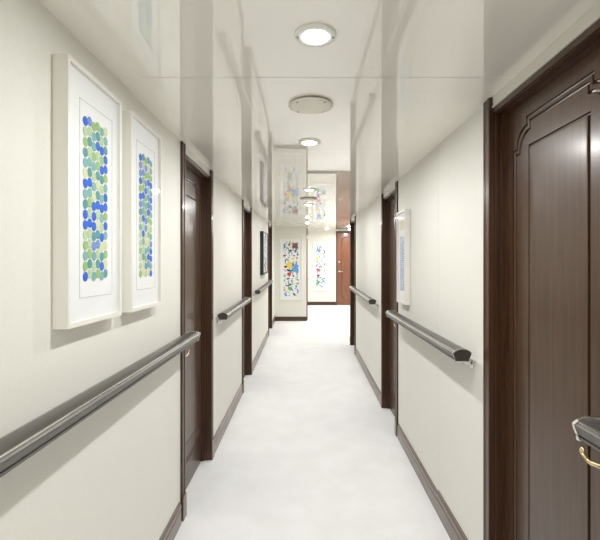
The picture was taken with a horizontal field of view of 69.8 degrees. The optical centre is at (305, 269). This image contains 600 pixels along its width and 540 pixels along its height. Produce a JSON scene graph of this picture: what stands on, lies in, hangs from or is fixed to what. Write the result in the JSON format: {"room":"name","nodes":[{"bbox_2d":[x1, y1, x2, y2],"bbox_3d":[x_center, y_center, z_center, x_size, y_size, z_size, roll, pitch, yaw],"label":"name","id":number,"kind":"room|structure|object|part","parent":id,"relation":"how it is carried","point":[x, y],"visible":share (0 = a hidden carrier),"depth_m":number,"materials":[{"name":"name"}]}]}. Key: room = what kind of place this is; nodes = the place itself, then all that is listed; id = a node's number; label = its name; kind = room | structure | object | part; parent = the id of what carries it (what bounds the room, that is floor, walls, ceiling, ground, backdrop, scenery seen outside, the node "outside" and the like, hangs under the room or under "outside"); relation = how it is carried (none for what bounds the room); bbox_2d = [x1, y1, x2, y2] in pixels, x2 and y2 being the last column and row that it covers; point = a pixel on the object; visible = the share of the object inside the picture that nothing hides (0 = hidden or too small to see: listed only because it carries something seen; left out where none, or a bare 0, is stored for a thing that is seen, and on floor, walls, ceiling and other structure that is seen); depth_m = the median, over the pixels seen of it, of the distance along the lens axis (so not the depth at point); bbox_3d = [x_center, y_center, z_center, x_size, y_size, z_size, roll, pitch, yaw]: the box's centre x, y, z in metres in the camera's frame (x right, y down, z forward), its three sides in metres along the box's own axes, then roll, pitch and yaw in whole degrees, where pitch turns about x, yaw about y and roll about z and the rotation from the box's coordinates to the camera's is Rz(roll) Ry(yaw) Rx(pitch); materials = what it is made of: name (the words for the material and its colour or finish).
{"room":"ship interior","nodes":[
{"label":"ship interior","id":0,"kind":"room"},
{"bbox_2d":[0,0,274,539],"bbox_3d":[-0.780,0.227,3.410,0.160,2.396,12.820,0,0,0],"label":"wall","id":1,"kind":"structure","parent":0,"point":[115,474],"depth_m":1.31,"materials":[{"name":"beige paint"}]},
{"bbox_2d":[52,54,121,328],"bbox_3d":[-0.677,-0.217,1.361,0.044,0.764,0.348,0,0,0],"label":"framed picture","id":2,"kind":"object","parent":1,"relation":"attached to","point":[86,116],"visible":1,"depth_m":1.30,"materials":[{"name":"white wood"}]},
{"bbox_2d":[83,116,107,280],"bbox_3d":[-0.666,-0.218,1.367,0.001,0.508,0.159,0,0,0],"label":"print","id":3,"kind":"object","parent":2,"relation":"attached to","point":[95,131],"depth_m":1.36,"materials":[{"name":"multicoloured paper"}]},
{"bbox_2d":[0,331,199,477],"bbox_3d":[-0.648,0.408,0.220,0.103,0.121,4.448,0,0,0],"label":"handrail","id":4,"kind":"object","parent":1,"relation":"attached to","point":[23,442],"visible":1,"depth_m":1.16,"materials":[{"name":"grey metal"}]},
{"bbox_2d":[122,110,161,311],"bbox_3d":[-0.677,-0.221,1.790,0.044,0.764,0.343,0,0,0],"label":"framed picture","id":5,"kind":"object","parent":1,"relation":"attached to","point":[141,145],"visible":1,"depth_m":1.74,"materials":[{"name":"white"}]},
{"bbox_2d":[139,154,151,277],"bbox_3d":[-0.666,-0.222,1.794,0.001,0.508,0.146,0,0,0],"label":"print","id":6,"kind":"object","parent":5,"relation":"attached to","point":[145,160],"depth_m":1.79,"materials":[{"name":"multicoloured paper"}]},
{"bbox_2d":[159,502,180,539],"bbox_3d":[-0.694,1.356,-0.310,0.014,0.138,5.380,0,0,0],"label":"baseboard","id":7,"kind":"structure","parent":1,"relation":"attached to","point":[169,533],"depth_m":2.24,"materials":[{"name":"brown wood"}]},
{"bbox_2d":[180,141,213,521],"bbox_3d":[-0.746,0.339,2.810,0.128,2.140,0.814,0,0,0],"label":"door","id":8,"kind":"structure","parent":1,"relation":"in","point":[196,180],"depth_m":2.94,"materials":[{"name":"brown wood"}]},
{"bbox_3d":[-0.761,0.317,2.810,0.009,1.580,0.316,0,0,0],"label":"panel","id":9,"kind":"part","parent":8,"relation":"part of","materials":[{"name":"brown wood"}]},
{"bbox_3d":[-0.754,-0.702,2.810,0.112,0.054,0.679,0,0,0],"label":"header panel","id":10,"kind":"part","parent":8,"relation":"part of","materials":[{"name":"white paint"}]},
{"bbox_2d":[213,383,242,453],"bbox_3d":[-0.694,1.319,3.970,0.014,0.154,1.460,0,0,0],"label":"baseboard","id":11,"kind":"structure","parent":1,"relation":"attached to","point":[225,422],"depth_m":3.79,"materials":[{"name":"brown wood"}]},
{"bbox_2d":[217,297,250,324],"bbox_3d":[-0.648,0.369,4.035,0.103,0.134,1.418,0,0,0],"label":"handrail","id":12,"kind":"object","parent":1,"relation":"attached to","point":[224,315],"visible":1,"depth_m":3.66,"materials":[{"name":"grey metal"}]},
{"bbox_2d":[242,200,252,392],"bbox_3d":[-0.746,0.288,5.130,0.128,2.150,0.814,0,0,0],"label":"door","id":13,"kind":"structure","parent":1,"relation":"in","point":[247,365],"depth_m":5.46,"materials":[{"name":"brown wood"}]},
{"bbox_2d":[252,330,268,370],"bbox_3d":[-0.694,1.232,6.790,0.014,0.214,2.460,0,0,0],"label":"baseboard","id":14,"kind":"structure","parent":1,"relation":"attached to","point":[256,358],"depth_m":6.57,"materials":[{"name":"brown wood"}]},
{"bbox_2d":[254,280,272,295],"bbox_3d":[-0.648,0.281,6.850,0.103,0.185,2.208,0,0,0],"label":"handrail","id":15,"kind":"object","parent":1,"relation":"attached to","point":[262,288],"visible":1,"depth_m":6.30,"materials":[{"name":"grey metal"}]},
{"bbox_2d":[260,231,267,274],"bbox_3d":[-0.672,-0.269,7.020,0.054,0.708,0.800,0,0,0],"label":"framed picture","id":16,"kind":"object","parent":1,"relation":"attached to","point":[263,235],"visible":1,"depth_m":6.62,"materials":[{"name":"black"}]},
{"bbox_2d":[264,235,266,265],"bbox_3d":[-0.655,-0.265,7.037,0.002,0.655,0.466,0,0,0],"label":"print","id":17,"kind":"object","parent":16,"relation":"attached to","point":[265,236],"depth_m":7.06,"materials":[{"name":"white paper"}]},
{"bbox_2d":[268,222,272,329],"bbox_3d":[-0.746,0.163,8.465,0.128,2.166,0.844,0,0,0],"label":"door","id":18,"kind":"structure","parent":1,"relation":"in","point":[270,323],"depth_m":8.81,"materials":[{"name":"brown wood"}]},
{"bbox_2d":[275,227,305,316],"bbox_3d":[-0.350,0.023,10.970,0.740,2.280,2.500,0,0,0],"label":"wall","id":19,"kind":"structure","parent":0,"point":[283,308],"depth_m":9.72,"materials":[{"name":"beige paint"}]},
{"bbox_2d":[280,238,301,299],"bbox_3d":[-0.328,-0.011,9.704,0.505,1.412,0.029,0,0,0],"label":"framed picture","id":20,"kind":"object","parent":19,"relation":"attached to","point":[290,248],"visible":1,"depth_m":9.70,"materials":[{"name":"white"}]},
{"bbox_2d":[283,241,298,295],"bbox_3d":[-0.322,-0.018,9.698,0.356,1.250,0.005,0,0,0],"label":"print","id":21,"kind":"object","parent":20,"relation":"attached to","point":[290,248],"depth_m":9.70,"materials":[{"name":"multicoloured paper"}]},
{"bbox_2d":[275,317,306,320],"bbox_3d":[-0.328,1.115,9.714,0.716,0.099,0.013,0,0,0],"label":"baseboard","id":22,"kind":"structure","parent":19,"relation":"attached to","point":[276,318],"depth_m":9.71,"materials":[{"name":"brown wood"}]},
{"bbox_2d":[306,228,308,319],"bbox_3d":[0.050,0.081,10.300,0.060,2.155,0.960,0,0,0],"label":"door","id":23,"kind":"structure","parent":19,"relation":"in","point":[307,278],"depth_m":9.82,"materials":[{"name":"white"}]},
{"bbox_3d":[0.035,0.081,10.300,0.030,2.155,0.960,0,0,0],"label":"frame","id":24,"kind":"part","parent":23,"relation":"part of","materials":[{"name":"red wood"}]},
{"bbox_2d":[174,305,450,539],"bbox_3d":[0.840,1.240,4.675,3.520,0.489,15.550,0,0,0],"label":"floor","id":25,"kind":"structure","parent":0,"point":[308,450],"depth_m":3.13,"materials":[{"name":"white carpet"}]},
{"bbox_2d":[39,0,599,229],"bbox_3d":[0.825,-0.956,4.650,3.450,0.506,15.500,0,0,0],"label":"ceiling","id":26,"kind":"structure","parent":0,"point":[399,77],"depth_m":1.57,"materials":[{"name":"white paint"}]},
{"bbox_2d":[300,198,317,200],"bbox_3d":[0.035,-0.754,4.620,0.190,0.022,0.190,0,0,0],"label":"ceiling vent","id":27,"kind":"object","parent":26,"relation":"in","point":[303,199],"visible":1,"depth_m":4.58,"materials":[{"name":"grey"}]},
{"bbox_2d":[302,188,315,190],"bbox_3d":[0.035,-0.739,4.000,0.126,0.021,0.126,0,0,0],"label":"recessed light","id":28,"kind":"object","parent":26,"relation":"in","point":[304,189],"visible":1,"depth_m":3.97,"materials":[{"name":"white"}]},
{"bbox_2d":[298,138,320,145],"bbox_3d":[0.022,-0.711,2.420,0.126,0.021,0.126,0,0,0],"label":"recessed light","id":29,"kind":"object","parent":26,"relation":"in","point":[309,141],"visible":1,"depth_m":2.40,"materials":[{"name":"white"}]},
{"bbox_2d":[289,97,332,113],"bbox_3d":[0.023,-0.705,1.850,0.190,0.020,0.190,0,0,0],"label":"ceiling vent","id":30,"kind":"object","parent":26,"relation":"in","point":[304,105],"visible":1,"depth_m":1.83,"materials":[{"name":"grey plastic"}]},
{"bbox_2d":[295,23,335,46],"bbox_3d":[0.030,-0.699,1.295,0.126,0.020,0.126,0,0,0],"label":"recessed light","id":31,"kind":"object","parent":26,"relation":"in","point":[310,34],"visible":1,"depth_m":1.28,"materials":[{"name":"white"}]},
{"bbox_2d":[308,230,349,301],"bbox_3d":[1.260,-0.055,12.250,2.480,2.135,0.100,0,0,0],"label":"wall","id":32,"kind":"structure","parent":0,"point":[313,235],"depth_m":12.20,"materials":[{"name":"beige paint"}]},
{"bbox_2d":[313,241,328,290],"bbox_3d":[0.435,-0.096,12.184,0.440,1.402,0.029,0,0,0],"label":"framed picture","id":33,"kind":"object","parent":32,"relation":"attached to","point":[320,248],"visible":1,"depth_m":12.18,"materials":[{"name":"white"}]},
{"bbox_2d":[316,244,325,287],"bbox_3d":[0.430,-0.093,12.178,0.280,1.243,0.005,0,0,0],"label":"print","id":34,"kind":"object","parent":33,"relation":"attached to","point":[320,248],"depth_m":12.18,"materials":[{"name":"multicoloured paper"}]},
{"bbox_2d":[308,302,335,304],"bbox_3d":[0.446,0.964,12.194,0.832,0.099,0.013,0,0,0],"label":"baseboard","id":35,"kind":"structure","parent":32,"relation":"attached to","point":[309,303],"depth_m":12.19,"materials":[{"name":"brown wood"}]},
{"bbox_2d":[336,231,349,304],"bbox_3d":[1.308,-0.040,12.209,0.885,2.106,0.142,0,0,0],"label":"door","id":36,"kind":"structure","parent":32,"relation":"in","point":[342,239],"depth_m":12.21,"materials":[{"name":"brown wood"}]},
{"bbox_3d":[1.315,-0.048,12.207,0.610,1.780,0.010,0,0,0],"label":"moulding","id":37,"kind":"part","parent":36,"relation":"part of","materials":[{"name":"red wood"}]},
{"bbox_2d":[356,106,482,539],"bbox_3d":[0.851,0.285,2.200,0.160,2.281,10.400,0,0,0],"label":"wall","id":38,"kind":"structure","parent":0,"point":[440,397],"depth_m":2.40,"materials":[{"name":"beige paint"}]},
{"bbox_2d":[350,216,355,353],"bbox_3d":[0.817,0.227,6.960,0.128,2.156,0.754,0,0,0],"label":"door","id":39,"kind":"structure","parent":38,"relation":"in","point":[353,220],"depth_m":7.26,"materials":[{"name":"brown wood"}]},
{"bbox_2d":[349,286,377,307],"bbox_3d":[0.714,0.329,5.490,0.115,0.163,1.988,0,0,0],"label":"handrail","id":40,"kind":"object","parent":38,"relation":"attached to","point":[365,297],"visible":1,"depth_m":4.98,"materials":[{"name":"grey metal"}]},
{"bbox_2d":[355,348,380,402],"bbox_3d":[0.765,1.280,5.455,0.014,0.185,2.210,0,0,0],"label":"baseboard","id":41,"kind":"structure","parent":38,"relation":"attached to","point":[368,375],"depth_m":5.17,"materials":[{"name":"brown wood"}]},
{"bbox_2d":[380,181,397,436],"bbox_3d":[0.817,0.318,3.950,0.128,2.143,0.754,0,0,0],"label":"door","id":42,"kind":"structure","parent":38,"relation":"in","point":[389,199],"depth_m":4.24,"materials":[{"name":"brown wood"}]},
{"bbox_3d":[0.825,-0.724,3.950,0.112,0.057,0.619,0,0,0],"label":"header panel","id":43,"kind":"part","parent":42,"relation":"part of","materials":[{"name":"white paint"}]},
{"bbox_3d":[0.833,0.295,3.950,0.009,1.580,0.256,0,0,0],"label":"panel","id":44,"kind":"part","parent":42,"relation":"part of","materials":[{"name":"brown wood"}]},
{"bbox_2d":[397,209,409,304],"bbox_3d":[0.750,-0.095,3.310,0.039,0.715,0.280,0,0,0],"label":"framed picture","id":45,"kind":"object","parent":38,"relation":"attached to","point":[403,217],"visible":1,"depth_m":3.25,"materials":[{"name":"white"}]},
{"bbox_2d":[400,220,403,290],"bbox_3d":[0.742,-0.107,3.303,0.001,0.539,0.135,0,0,0],"label":"print","id":46,"kind":"object","parent":45,"relation":"attached to","point":[401,221],"depth_m":3.31,"materials":[{"name":"paper"}]},
{"bbox_2d":[386,310,473,367],"bbox_3d":[0.714,0.393,2.720,0.115,0.127,1.608,0,0,0],"label":"handrail","id":47,"kind":"object","parent":38,"relation":"attached to","point":[449,348],"visible":1,"depth_m":2.25,"materials":[{"name":"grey metal"}]},
{"bbox_2d":[397,424,467,539],"bbox_3d":[0.765,1.344,2.708,0.014,0.143,1.685,0,0,0],"label":"baseboard","id":48,"kind":"structure","parent":38,"relation":"attached to","point":[428,485],"depth_m":2.55,"materials":[{"name":"brown wood"}]},
{"bbox_2d":[483,1,599,539],"bbox_3d":[0.817,0.355,1.427,0.128,2.134,0.829,0,0,0],"label":"door","id":49,"kind":"structure","parent":38,"relation":"in","point":[541,131],"depth_m":1.50,"materials":[{"name":"brown wood"}]},
{"bbox_3d":[0.825,-0.686,1.427,0.112,0.049,0.694,0,0,0],"label":"header panel","id":50,"kind":"part","parent":49,"relation":"part of","materials":[{"name":"white paint"}]},
{"bbox_3d":[0.833,0.333,1.427,0.009,1.577,0.331,0,0,0],"label":"panel","id":51,"kind":"part","parent":49,"relation":"part of","materials":[{"name":"brown wood"}]},
{"bbox_3d":[0.801,0.523,1.150,0.060,0.053,0.139,0,0,0],"label":"handle","id":52,"kind":"part","parent":49,"relation":"part of","materials":[{"name":"gold metal"}]},
{"bbox_2d":[572,416,599,451],"bbox_3d":[0.714,0.414,-0.223,0.115,0.107,2.563,0,0,0],"label":"handrail","id":53,"kind":"object","parent":38,"relation":"attached to","point":[587,428],"visible":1,"depth_m":1.02,"materials":[{"name":"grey metal"}]}
]}

